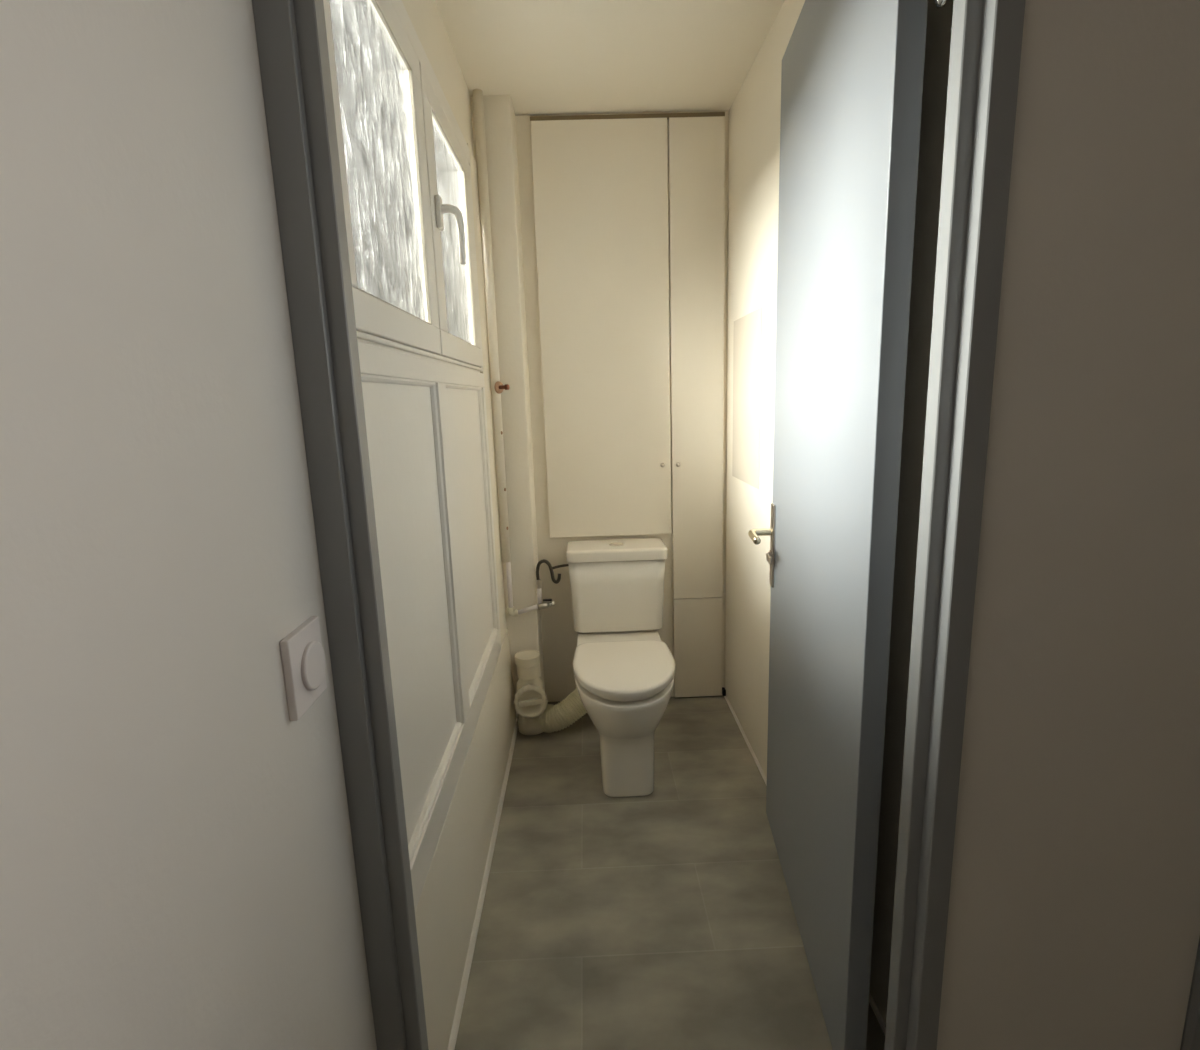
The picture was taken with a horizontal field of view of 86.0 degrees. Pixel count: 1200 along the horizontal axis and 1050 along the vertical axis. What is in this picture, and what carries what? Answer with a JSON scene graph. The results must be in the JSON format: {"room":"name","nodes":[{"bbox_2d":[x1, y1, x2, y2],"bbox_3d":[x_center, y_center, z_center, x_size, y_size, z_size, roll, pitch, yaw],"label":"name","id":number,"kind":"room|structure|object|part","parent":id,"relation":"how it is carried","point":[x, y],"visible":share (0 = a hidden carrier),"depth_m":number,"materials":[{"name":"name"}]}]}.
{"room":"hallway","nodes":[
{"label":"hallway","id":0,"kind":"room"},
{"bbox_2d":[0,0,376,1049],"bbox_3d":[-0.407,0.222,-0.416,0.155,2.194,2.520,-2,11,-1],"label":"wall","id":1,"kind":"structure","parent":0,"point":[178,871],"depth_m":0.51,"materials":[{"name":"paint"}]},
{"bbox_2d":[280,616,326,720],"bbox_3d":[-0.346,0.167,0.761,0.015,0.096,0.086,-2,11,-1],"label":"light switch","id":2,"kind":"object","parent":1,"relation":"attached to","point":[302,652],"visible":1,"depth_m":0.74,"materials":[{"name":"white plastic"}]},
{"bbox_3d":[-0.342,0.168,0.768,0.005,0.058,0.058,-2,11,-1],"label":"dimmer knob","id":3,"kind":"part","parent":2,"relation":"part of","materials":[{"name":"white plastic"}]},
{"bbox_2d":[402,0,515,1049],"bbox_3d":[-0.415,-0.188,1.670,0.148,2.194,1.570,-2,11,-1],"label":"wall","id":4,"kind":"structure","parent":0,"point":[445,912],"depth_m":1.57,"materials":[{"name":"paint"}]},
{"bbox_2d":[323,0,483,372],"bbox_3d":[-0.347,-0.699,1.414,0.079,0.710,1.260,-2,11,-1],"label":"window","id":5,"kind":"structure","parent":4,"relation":"in","point":[404,154],"depth_m":1.19,"materials":[{"name":"glass"}]},
{"bbox_3d":[-0.367,-0.619,1.093,0.002,0.488,0.460,-2,11,-1],"label":"pane","id":6,"kind":"part","parent":5,"relation":"part of","materials":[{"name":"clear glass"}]},
{"bbox_3d":[-0.365,-0.620,1.111,0.014,0.593,0.565,-2,11,-1],"label":"sash","id":7,"kind":"part","parent":5,"relation":"part of","materials":[{"name":"paint"}]},
{"bbox_3d":[-0.380,-0.732,1.683,0.014,0.593,0.578,-2,11,-1],"label":"sash","id":8,"kind":"part","parent":5,"relation":"part of","materials":[{"name":"paint"}]},
{"bbox_3d":[-0.382,-0.734,1.681,0.002,0.488,0.410,-2,11,-1],"label":"pane","id":9,"kind":"part","parent":5,"relation":"part of","materials":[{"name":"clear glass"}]},
{"bbox_3d":[-0.333,-0.659,1.458,0.053,0.125,0.024,-5,12,-16],"label":"handle","id":10,"kind":"part","parent":5,"relation":"part of","materials":[{"name":"paint"}]},
{"bbox_2d":[358,342,501,910],"bbox_3d":[-0.363,0.089,1.565,0.040,0.936,1.205,-2,11,-1],"label":"wall panel","id":11,"kind":"object","parent":4,"relation":"attached to","point":[426,420],"depth_m":1.33,"materials":[{"name":"paint"}]},
{"bbox_3d":[-0.361,0.136,1.229,0.019,0.814,0.521,-2,11,-1],"label":"panel","id":12,"kind":"part","parent":11,"relation":"part of","materials":[{"name":"paint"}]},
{"bbox_3d":[-0.377,0.016,1.838,0.019,0.814,0.575,-2,11,-1],"label":"panel","id":13,"kind":"part","parent":11,"relation":"part of","materials":[{"name":"paint"}]},
{"bbox_2d":[447,718,518,1049],"bbox_3d":[-0.301,0.892,1.811,0.011,0.014,1.405,-2,11,-1],"label":"baseboard","id":14,"kind":"structure","parent":4,"relation":"attached to","point":[455,1027],"depth_m":1.56,"materials":[{"name":"paint"}]},
{"bbox_2d":[473,89,537,616],"bbox_3d":[-0.311,-0.521,2.212,0.133,1.760,0.060,-2,11,-1],"label":"pipe","id":15,"kind":"object","parent":4,"relation":"attached to","point":[497,387],"visible":1,"depth_m":2.19,"materials":[{"name":"metal"}]},
{"bbox_2d":[537,588,554,609],"bbox_3d":[-0.201,0.272,2.394,0.067,0.090,0.026,-3,11,-6],"label":"supply valve","id":16,"kind":"object","parent":15,"relation":"attached to","point":[541,605],"visible":1,"depth_m":2.39,"materials":[{"name":"silver metal"}]},
{"bbox_2d":[547,601,554,606],"bbox_3d":[-0.181,0.293,2.400,0.030,0.023,0.017,-3,11,-5],"label":"handle","id":17,"kind":"object","parent":16,"relation":"attached to","point":[551,603],"depth_m":2.39,"materials":[{"name":"silver metal"}]},
{"bbox_2d":[536,559,568,588],"bbox_3d":[-0.173,0.178,2.377,0.131,0.108,0.019,-3,11,-4],"label":"supply hose","id":18,"kind":"object","parent":16,"relation":"attached to","point":[538,580],"visible":0.99,"depth_m":2.37,"materials":[{"name":"brown rubber"}]},
{"bbox_2d":[252,0,1025,1049],"bbox_3d":[0.069,-0.050,1.263,0.879,2.050,0.882,-2,11,-1],"label":"door","id":19,"kind":"structure","parent":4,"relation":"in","point":[852,72],"depth_m":0.93,"materials":[{"name":"grey paint"}]},
{"bbox_3d":[0.421,0.029,1.667,0.066,0.021,0.105,-1,11,5],"label":"handle","id":20,"kind":"part","parent":19,"relation":"part of","materials":[{"name":"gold metal"}]},
{"bbox_3d":[0.447,0.090,1.698,0.006,0.021,0.054,-1,11,5],"label":"turn lever","id":21,"kind":"part","parent":19,"relation":"part of","materials":[{"name":"silver metal"}]},
{"bbox_3d":[0.460,0.054,1.714,0.006,0.223,0.036,-1,11,5],"label":"handle plate","id":22,"kind":"part","parent":19,"relation":"part of","materials":[{"name":"silver metal"}]},
{"bbox_2d":[435,0,784,115],"bbox_3d":[1.105,-1.130,0.267,3.500,0.100,4.300,-2,11,-1],"label":"ceiling","id":23,"kind":"structure","parent":0,"point":[552,57],"depth_m":1.83,"materials":[{"name":"white paint"}]},
{"bbox_2d":[515,111,728,701],"bbox_3d":[0.088,-0.370,2.514,1.200,2.194,0.130,-2,11,-1],"label":"wall","id":24,"kind":"structure","parent":0,"point":[559,635],"depth_m":2.50,"materials":[{"name":"paint"}]},
{"bbox_2d":[530,112,724,696],"bbox_3d":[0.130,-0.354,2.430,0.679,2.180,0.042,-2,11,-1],"label":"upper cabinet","id":25,"kind":"object","parent":24,"relation":"attached to","point":[629,209],"visible":1,"depth_m":2.37,"materials":[{"name":"paint"}]},
{"bbox_3d":[0.018,-0.682,2.373,0.476,1.474,0.021,-2,11,-1],"label":"door","id":26,"kind":"part","parent":25,"relation":"part of","materials":[{"name":"paint"}]},
{"bbox_3d":[0.363,-0.564,2.405,0.197,1.739,0.021,-2,11,-1],"label":"door","id":27,"kind":"part","parent":25,"relation":"part of","materials":[{"name":"paint"}]},
{"bbox_3d":[0.397,0.498,2.614,0.197,0.420,0.021,-2,11,-1],"label":"door","id":28,"kind":"part","parent":25,"relation":"part of","materials":[{"name":"paint"}]},
{"bbox_2d":[455,695,884,1049],"bbox_3d":[1.177,1.110,0.707,3.500,0.080,4.300,-2,11,-1],"label":"floor","id":29,"kind":"structure","parent":0,"point":[663,919],"depth_m":1.56,"materials":[{"name":"grey concrete"}]},
{"bbox_2d":[471,95,544,718],"bbox_3d":[-0.358,-0.333,2.369,0.200,2.204,0.165,-2,11,-1],"label":"column","id":30,"kind":"structure","parent":29,"relation":"on","point":[524,630],"depth_m":2.25,"materials":[{"name":"paint"}]},
{"bbox_2d":[514,650,586,734],"bbox_3d":[-0.172,0.627,2.396,0.287,0.298,0.154,-2,11,-1],"label":"pipe","id":31,"kind":"object","parent":29,"relation":"on","point":[536,716],"visible":0.94,"depth_m":2.36,"materials":[{"name":"white plastic"}]},
{"bbox_2d":[515,650,540,679],"bbox_3d":[-0.268,0.521,2.396,0.095,0.084,0.095,-2,11,-1],"label":"cap","id":32,"kind":"object","parent":31,"relation":"attached to","point":[527,662],"depth_m":2.37,"materials":[{"name":"white plastic"}]},
{"bbox_2d":[566,538,674,796],"bbox_3d":[0.076,0.458,2.205,0.370,0.691,0.747,-2,11,-1],"label":"toilet","id":33,"kind":"object","parent":29,"relation":"on","point":[624,672],"visible":1,"depth_m":2.11,"materials":[{"name":"glazed ceramic"},{"name":"plastic"}]},
{"bbox_3d":[0.059,0.093,2.415,0.370,0.042,0.195,-2,11,-1],"label":"cistern lid","id":34,"kind":"part","parent":33,"relation":"part of","materials":[{"name":"white ceramic"}]},
{"bbox_3d":[0.077,0.447,2.026,0.326,0.025,0.398,-2,11,-1],"label":"seat lid","id":35,"kind":"part","parent":33,"relation":"part of","materials":[{"name":"white plastic"}]},
{"bbox_3d":[0.079,0.622,2.237,0.316,0.355,0.744,-2,11,-1],"label":"bowl","id":36,"kind":"part","parent":33,"relation":"part of","materials":[{"name":"white ceramic"}]},
{"bbox_3d":[0.077,0.467,2.032,0.302,0.011,0.385,-2,11,-1],"label":"seat","id":37,"kind":"part","parent":33,"relation":"part of","materials":[{"name":"white plastic"}]},
{"bbox_2d":[722,687,725,695],"bbox_3d":[0.510,0.687,2.650,0.012,0.026,0.030,-2,11,-1],"label":"block","id":38,"kind":"object","parent":29,"relation":"on","point":[723,688],"visible":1,"depth_m":2.64,"materials":[{"name":"black plastic"}]},
{"bbox_2d":[725,0,952,1023],"bbox_3d":[0.607,-0.224,1.690,0.205,2.194,1.570,-2,11,-1],"label":"wall","id":39,"kind":"structure","parent":0,"point":[755,112],"depth_m":1.78,"materials":[{"name":"paint"}]},
{"bbox_2d":[732,307,761,488],"bbox_3d":[0.489,-0.416,2.151,0.006,0.550,0.365,-2,11,-1],"label":"access panel","id":40,"kind":"object","parent":39,"relation":"attached to","point":[747,338],"visible":1,"depth_m":2.12,"materials":[{"name":"beige paint"}]},
{"bbox_2d":[724,696,885,1034],"bbox_3d":[0.535,0.849,1.903,0.007,0.010,1.560,-2,11,-1],"label":"baseboard","id":41,"kind":"structure","parent":39,"relation":"attached to","point":[871,1001],"depth_m":2.10,"materials":[{"name":"paint"}]},
{"bbox_2d":[937,0,1199,1049],"bbox_3d":[1.156,-0.085,0.891,3.250,2.194,0.080,-2,11,-1],"label":"wall","id":42,"kind":"structure","parent":0,"point":[1073,923],"depth_m":0.87,"materials":[{"name":"paint"}]},
{"bbox_2d":[1180,937,1199,1049],"bbox_3d":[1.245,-0.021,0.898,0.694,2.060,0.093,-2,11,-1],"label":"door","id":43,"kind":"structure","parent":42,"relation":"in","point":[1190,1037],"depth_m":1.00,"materials":[{"name":"grey paint"}]}
]}

